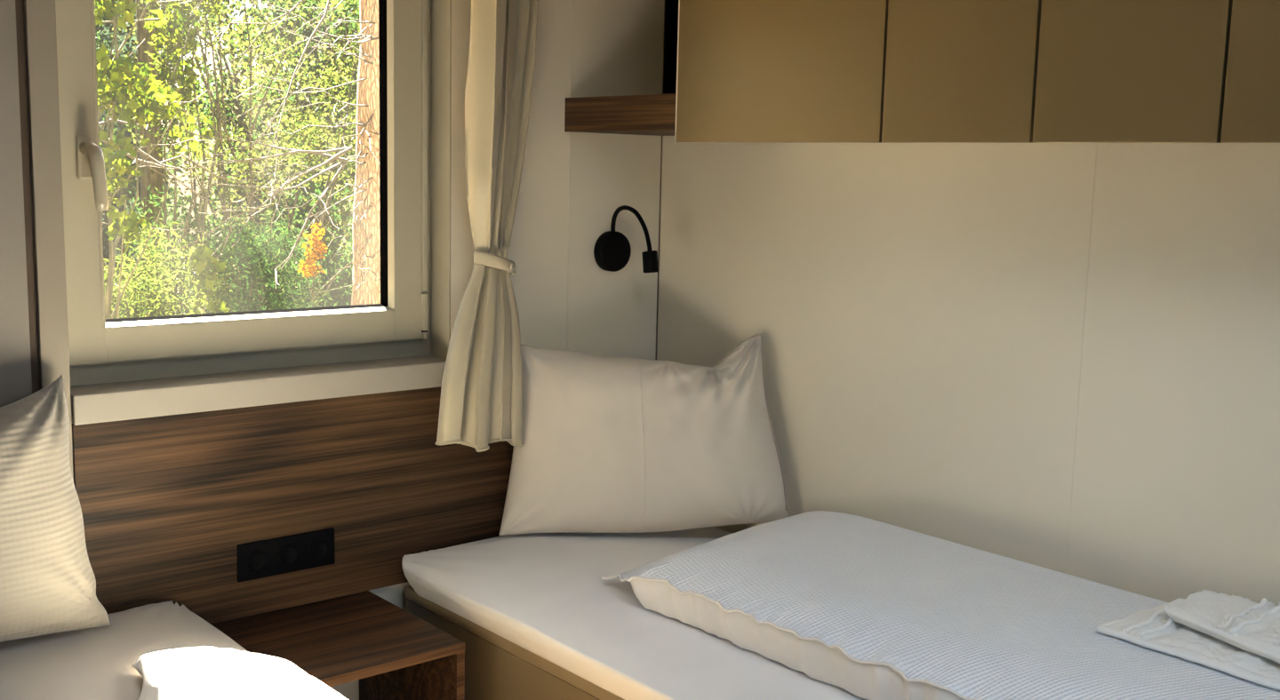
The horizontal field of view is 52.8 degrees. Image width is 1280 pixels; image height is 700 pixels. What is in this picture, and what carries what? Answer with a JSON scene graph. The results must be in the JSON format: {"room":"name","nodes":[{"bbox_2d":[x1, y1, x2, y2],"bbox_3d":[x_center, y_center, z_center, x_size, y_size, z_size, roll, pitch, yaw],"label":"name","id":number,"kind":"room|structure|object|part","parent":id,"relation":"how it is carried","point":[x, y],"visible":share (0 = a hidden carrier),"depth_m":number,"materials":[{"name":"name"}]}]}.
{"room":"bedroom","nodes":[
{"label":"bedroom","id":0,"kind":"room"},
{"bbox_2d":[329,0,664,699],"bbox_3d":[-1.082,-0.047,2.649,3.050,2.300,0.140,-5,11,-40],"label":"wall","id":1,"kind":"structure","parent":0,"point":[618,51],"depth_m":3.29,"materials":[{"name":"paint"}]},
{"bbox_2d":[0,0,31,407],"bbox_3d":[-1.647,0.020,2.078,1.244,2.300,0.003,-5,11,-40],"label":"trim","id":2,"kind":"structure","parent":1,"relation":"attached to","point":[15,361],"depth_m":2.44,"materials":[{"name":"white"}]},
{"bbox_2d":[15,0,39,393],"bbox_3d":[-1.168,-0.026,2.483,0.014,2.300,0.004,-5,11,-40],"label":"trim","id":3,"kind":"structure","parent":1,"relation":"attached to","point":[19,4],"depth_m":2.44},
{"bbox_2d":[23,0,73,481],"bbox_3d":[-1.137,-0.027,2.498,0.052,2.300,0.020,-5,11,-40],"label":"trim","id":4,"kind":"structure","parent":1,"relation":"attached to","point":[39,15],"depth_m":2.45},
{"bbox_2d":[55,0,446,425],"bbox_3d":[-0.816,-0.410,2.795,0.876,1.042,0.172,-5,11,-40],"label":"window","id":5,"kind":"structure","parent":1,"relation":"in","point":[121,369],"depth_m":2.83,"materials":[{"name":"white plastic"}]},
{"bbox_3d":[-1.101,-0.381,2.556,0.030,0.085,0.014,-5,11,-40],"label":"handle","id":6,"kind":"part","parent":5,"relation":"part of","materials":[{"name":"white plastic"}]},
{"bbox_3d":[-1.071,-0.341,2.531,0.035,0.134,0.070,-5,11,-40],"label":"lever","id":7,"kind":"part","parent":5,"relation":"part of","materials":[{"name":"white plastic"}]},
{"bbox_3d":[-0.818,0.079,2.848,0.866,0.059,0.134,-5,11,-40],"label":"sill","id":8,"kind":"part","parent":5,"relation":"part of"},
{"bbox_2d":[72,386,513,624],"bbox_3d":[-0.544,0.321,3.064,1.526,0.467,0.021,-5,11,-40],"label":"headboard","id":9,"kind":"object","parent":1,"relation":"attached to","point":[167,503],"visible":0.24,"depth_m":2.83,"materials":[{"name":"brown wood"}]},
{"bbox_2d":[236,528,334,583],"bbox_3d":[-0.785,0.452,2.857,0.229,0.084,0.010,-5,11,-40],"label":"power socket","id":10,"kind":"object","parent":9,"relation":"attached to","point":[261,559],"visible":1,"depth_m":2.85,"materials":[{"name":"black plastic"}]},
{"bbox_2d":[430,0,451,359],"bbox_3d":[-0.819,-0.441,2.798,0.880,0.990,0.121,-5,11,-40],"label":"trim","id":11,"kind":"structure","parent":1,"relation":"attached to","point":[441,10],"depth_m":3.07,"materials":[{"name":"white plastic"}]},
{"bbox_2d":[566,0,573,351],"bbox_3d":[-0.185,-0.120,3.316,0.004,2.300,0.001,-5,11,-40],"label":"trim","id":12,"kind":"structure","parent":1,"relation":"attached to","point":[572,0],"depth_m":3.27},
{"bbox_2d":[593,205,658,272],"bbox_3d":[-0.020,-0.283,3.308,0.105,0.174,0.189,-5,11,-40],"label":"reading lamp","id":13,"kind":"object","parent":1,"relation":"attached to","point":[612,250],"visible":1,"depth_m":3.34,"materials":[{"name":"black metal"}]},
{"bbox_2d":[655,0,665,360],"bbox_3d":[0.049,-0.143,3.512,0.003,2.300,0.003,-5,11,-40],"label":"trim","id":14,"kind":"structure","parent":1,"relation":"attached to","point":[665,0],"depth_m":3.48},
{"bbox_3d":[-0.755,-1.045,2.615,1.450,0.022,0.092,-5,11,-40],"label":"rail","id":15,"kind":"object","parent":1,"relation":"attached to","visible":0},
{"bbox_2d":[435,0,538,452],"bbox_3d":[-0.331,-0.412,2.999,0.118,1.300,0.361,6,9,28],"label":"curtain","id":16,"kind":"object","parent":15,"relation":"hanging from","point":[481,400],"visible":1,"depth_m":3.00,"materials":[{"name":"beige fabric"}]},
{"bbox_2d":[656,136,1279,607],"bbox_3d":[1.253,0.073,2.193,0.100,2.300,3.600,-5,11,-40],"label":"wall","id":17,"kind":"structure","parent":0,"point":[917,308],"depth_m":2.67,"materials":[{"name":"paint"}]},
{"bbox_2d":[564,0,678,135],"bbox_3d":[0.078,-0.888,3.139,0.327,0.712,0.418,-5,11,-40],"label":"corner shelf","id":18,"kind":"object","parent":17,"relation":"attached to","point":[654,115],"visible":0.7,"depth_m":3.12,"materials":[{"name":"brown wood"}]},
{"bbox_3d":[0.203,-0.941,3.235,0.005,0.628,0.412,-5,11,-40],"label":"panel","id":19,"kind":"part","parent":18,"relation":"part of","materials":[{"name":"black"}]},
{"bbox_2d":[674,0,888,143],"bbox_3d":[0.406,-0.814,2.758,0.328,0.740,0.596,-5,11,-40],"label":"upper cabinet","id":20,"kind":"object","parent":17,"relation":"attached to","point":[748,71],"visible":0.82,"depth_m":2.67,"materials":[{"name":"beige paint"}]},
{"bbox_2d":[881,0,1041,143],"bbox_3d":[0.705,-0.757,2.410,0.328,0.740,0.334,-5,11,-40],"label":"upper cabinet","id":21,"kind":"object","parent":17,"relation":"attached to","point":[957,71],"visible":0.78,"depth_m":2.33,"materials":[{"name":"beige paint"}]},
{"bbox_2d":[1064,143,1096,574],"bbox_3d":[0.874,0.012,2.555,0.001,2.300,0.002,-5,11,-40],"label":"trim","id":22,"kind":"structure","parent":17,"relation":"attached to","point":[1096,143],"depth_m":2.56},
{"bbox_2d":[1032,0,1232,143],"bbox_3d":[0.919,-0.717,2.162,0.328,0.740,0.333,-5,11,-40],"label":"upper cabinet","id":23,"kind":"object","parent":17,"relation":"attached to","point":[1109,71],"visible":0.83,"depth_m":2.08,"materials":[{"name":"beige paint"}]},
{"bbox_2d":[1220,0,1279,143],"bbox_3d":[1.137,-0.676,1.909,0.328,0.740,0.344,-5,11,-40],"label":"upper cabinet","id":24,"kind":"object","parent":17,"relation":"attached to","point":[1252,100],"visible":1,"depth_m":1.94,"materials":[{"name":"beige paint"}]},
{"bbox_3d":[0.085,1.365,1.430,3.050,0.100,3.850,-5,11,-40],"label":"floor","id":25,"kind":"structure","parent":0,"visible":0},
{"bbox_2d":[211,591,465,699],"bbox_3d":[-0.660,0.852,2.774,0.392,0.505,0.429,-5,11,-40],"label":"nightstand","id":26,"kind":"object","parent":25,"relation":"on","point":[393,653],"visible":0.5,"depth_m":2.74,"materials":[{"name":"brown wood"}]},
{"bbox_3d":[-0.519,0.848,2.896,0.020,0.484,0.427,-5,11,-40],"label":"panel","id":27,"kind":"part","parent":26,"relation":"part of","materials":[{"name":"brown wood"}]},
{"bbox_2d":[404,585,624,699],"bbox_3d":[0.384,0.904,2.597,0.782,0.500,2.012,-5,11,-40],"label":"bed","id":28,"kind":"object","parent":25,"relation":"on","point":[497,668],"visible":0.2,"depth_m":2.78,"materials":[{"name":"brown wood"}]},
{"bbox_2d":[401,527,867,699],"bbox_3d":[0.373,0.603,2.545,0.821,0.108,2.001,-5,11,-40],"label":"mattress","id":29,"kind":"object","parent":28,"relation":"on","point":[546,595],"visible":0.52,"depth_m":2.66,"materials":[{"name":"fabric"}]},
{"bbox_2d":[498,333,788,535],"bbox_3d":[0.013,0.211,3.139,0.702,0.498,0.188,1,8,0],"label":"pillow","id":30,"kind":"object","parent":29,"relation":"on","point":[612,444],"visible":0.99,"depth_m":3.08,"materials":[{"name":"fabric"}]},
{"bbox_2d":[601,511,1279,699],"bbox_3d":[0.611,0.529,2.382,0.660,0.148,1.507,-5,11,-40],"label":"duvet","id":31,"kind":"object","parent":29,"relation":"on","point":[868,609],"visible":0.92,"depth_m":2.33,"materials":[{"name":"white fabric"}]},
{"bbox_2d":[1095,598,1279,690],"bbox_3d":[1.042,0.496,2.123,0.324,0.049,0.470,-5,11,-40],"label":"folded towel","id":32,"kind":"object","parent":31,"relation":"on","point":[1153,629],"visible":0.56,"depth_m":2.12,"materials":[{"name":"white fabric"}]},
{"bbox_2d":[1163,590,1279,663],"bbox_3d":[1.048,0.468,2.115,0.301,0.046,0.393,-5,11,-40],"label":"folded towel","id":33,"kind":"object","parent":32,"relation":"on","point":[1242,623],"visible":1,"depth_m":2.17,"materials":[{"name":"white fabric"}]},
{"bbox_3d":[-0.639,1.002,1.733,0.782,0.500,2.012,-5,11,-40],"label":"bed","id":34,"kind":"object","parent":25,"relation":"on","visible":0},
{"bbox_2d":[0,600,247,699],"bbox_3d":[-0.633,0.700,1.694,0.824,0.109,2.001,-5,11,-40],"label":"mattress","id":35,"kind":"object","parent":34,"relation":"on","point":[96,663],"visible":0.68,"depth_m":2.34,"materials":[{"name":"beige fabric"}]},
{"bbox_2d":[0,375,110,642],"bbox_3d":[-1.265,0.317,2.251,0.625,0.482,0.203,-5,11,-40],"label":"pillow","id":36,"kind":"object","parent":35,"relation":"on","point":[48,583],"visible":1,"depth_m":2.34,"materials":[{"name":"white fabric"}]},
{"bbox_2d":[132,647,347,699],"bbox_3d":[-0.475,0.656,1.541,0.784,0.089,1.637,-5,11,-40],"label":"duvet","id":37,"kind":"object","parent":35,"relation":"on","point":[201,673],"visible":1,"depth_m":2.13,"materials":[{"name":"white fabric"}]},
{"label":"outside","id":38,"kind":"structure","parent":0,"visible":0},
{"bbox_2d":[111,116,352,265],"bbox_3d":[-1.840,-0.702,5.613,0.492,0.630,1.268,6,9,27],"label":"bare branch","id":39,"kind":"object","parent":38,"point":[344,150],"visible":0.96,"depth_m":5.70,"materials":[{"name":"grey plant"}]},
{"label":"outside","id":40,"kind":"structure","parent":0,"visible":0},
{"bbox_2d":[168,80,348,288],"bbox_3d":[-1.698,-0.746,5.952,0.397,0.921,0.991,7,10,36],"label":"bare branch","id":41,"kind":"object","parent":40,"point":[345,161],"visible":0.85,"depth_m":6.08,"materials":[{"name":"grey plant"}]},
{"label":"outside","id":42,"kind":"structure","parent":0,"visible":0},
{"bbox_3d":[-5.211,-0.197,15.164,25.000,0.225,23.650,-5,11,-40],"label":"floor","id":43,"kind":"structure","parent":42,"visible":0},
{"bbox_2d":[94,0,189,319],"bbox_3d":[-2.360,-0.169,4.905,1.253,3.013,1.408,6,9,28],"label":"tree","id":44,"kind":"object","parent":43,"relation":"on","point":[138,98],"visible":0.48,"depth_m":4.92,"materials":[{"name":"green plant"}]},
{"bbox_2d":[98,81,293,251],"bbox_3d":[-1.923,-0.792,5.520,0.380,0.738,0.965,4,8,18],"label":"bare branch","id":45,"kind":"object","parent":44,"relation":"attached to","point":[116,121],"visible":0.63,"depth_m":5.47,"materials":[{"name":"grey plant"}]},
{"bbox_2d":[95,0,193,306],"bbox_3d":[-5.341,-2.150,12.251,2.227,5.368,1.765,-1,8,-16],"label":"tree","id":46,"kind":"object","parent":43,"relation":"on","point":[131,190],"visible":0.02,"depth_m":12.44,"materials":[{"name":"green plant"}]},
{"bbox_2d":[96,15,199,251],"bbox_3d":[-7.040,-2.686,14.415,4.466,5.493,2.770,-5,11,-40],"label":"thicket","id":47,"kind":"object","parent":43,"relation":"on","point":[97,46],"visible":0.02,"depth_m":14.64,"materials":[{"name":"green plant"}]},
{"bbox_2d":[136,0,167,316],"bbox_3d":[-3.204,-1.972,8.395,0.170,5.700,0.170,-5,11,-40],"label":"tree","id":48,"kind":"object","parent":43,"relation":"on","point":[156,180],"visible":0.18,"depth_m":8.44,"materials":[{"name":"green plant"}]},
{"bbox_2d":[94,0,210,318],"bbox_3d":[-4.288,-1.196,9.737,1.647,3.743,2.114,9,11,44],"label":"tree","id":49,"kind":"object","parent":43,"relation":"on","point":[106,29],"visible":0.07,"depth_m":9.66,"materials":[{"name":"green plant"}]},
{"bbox_2d":[102,0,222,314],"bbox_3d":[-2.244,-0.880,6.034,0.659,4.109,1.385,5,9,27],"label":"tree","id":50,"kind":"object","parent":43,"relation":"on","point":[170,37],"visible":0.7,"depth_m":6.06,"materials":[{"name":"green plant"}]},
{"bbox_2d":[103,215,236,319],"bbox_3d":[-2.288,0.292,5.953,0.950,1.815,1.032,-5,11,-40],"label":"bush","id":51,"kind":"object","parent":43,"relation":"on","point":[140,291],"visible":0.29,"depth_m":5.78,"materials":[{"name":"green plant"}]},
{"bbox_2d":[188,245,231,313],"bbox_3d":[-1.930,0.399,5.581,0.289,1.716,0.377,-5,11,-40],"label":"seedling","id":52,"kind":"object","parent":43,"relation":"on","point":[200,255],"visible":0.44,"depth_m":5.43,"materials":[{"name":"green plant"}]},
{"bbox_2d":[102,0,359,311],"bbox_3d":[-2.474,-1.169,7.797,2.121,4.180,1.561,0,8,-13],"label":"tree","id":53,"kind":"object","parent":43,"relation":"on","point":[318,145],"visible":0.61,"depth_m":7.80,"materials":[{"name":"green plant"}]},
{"bbox_2d":[124,184,337,315],"bbox_3d":[-2.175,0.100,6.944,1.274,1.926,1.259,-5,11,-40],"label":"bush","id":54,"kind":"object","parent":43,"relation":"on","point":[250,252],"visible":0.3,"depth_m":6.86,"materials":[{"name":"green plant"}]},
{"bbox_2d":[111,0,356,310],"bbox_3d":[-2.863,-1.070,9.212,1.836,3.571,1.148,-5,11,-40],"label":"tree","id":55,"kind":"object","parent":43,"relation":"on","point":[244,84],"visible":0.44,"depth_m":9.08,"materials":[{"name":"green plant"}]},
{"bbox_2d":[163,2,359,312],"bbox_3d":[-3.810,-1.756,13.656,2.086,4.238,1.835,2,8,4],"label":"tree","id":56,"kind":"object","parent":43,"relation":"on","point":[297,225],"visible":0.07,"depth_m":13.54,"materials":[{"name":"green plant"}]},
{"bbox_2d":[165,0,359,311],"bbox_3d":[-2.872,-1.646,10.991,2.236,4.300,1.780,-5,11,-40],"label":"tree","id":57,"kind":"object","parent":43,"relation":"on","point":[342,296],"visible":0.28,"depth_m":10.76,"materials":[{"name":"green plant"}]},
{"bbox_2d":[191,0,380,305],"bbox_3d":[-1.578,-2.099,6.747,0.797,6.500,1.510,5,9,23],"label":"pine tree","id":58,"kind":"object","parent":43,"relation":"on","point":[366,227],"visible":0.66,"depth_m":7.21,"materials":[{"name":"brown plant"}]},
{"bbox_2d":[156,0,330,203],"bbox_3d":[-1.716,-1.319,6.159,0.475,1.210,1.120,8,10,39],"label":"bare branch","id":59,"kind":"object","parent":58,"relation":"attached to","point":[288,12],"visible":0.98,"depth_m":6.20,"materials":[{"name":"grey plant"}]},
{"bbox_2d":[272,0,359,269],"bbox_3d":[-3.004,-2.957,17.634,4.638,5.254,2.920,-5,11,-40],"label":"thicket","id":60,"kind":"object","parent":43,"relation":"on","point":[351,12],"visible":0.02,"depth_m":16.72,"materials":[{"name":"green plant"}]},
{"bbox_2d":[273,222,380,308],"bbox_3d":[-1.451,0.284,6.213,0.752,1.788,0.381,2,8,4],"label":"bush","id":61,"kind":"object","parent":43,"relation":"on","point":[315,243],"visible":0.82,"depth_m":6.08,"materials":[{"name":"orange plant"}]}
]}

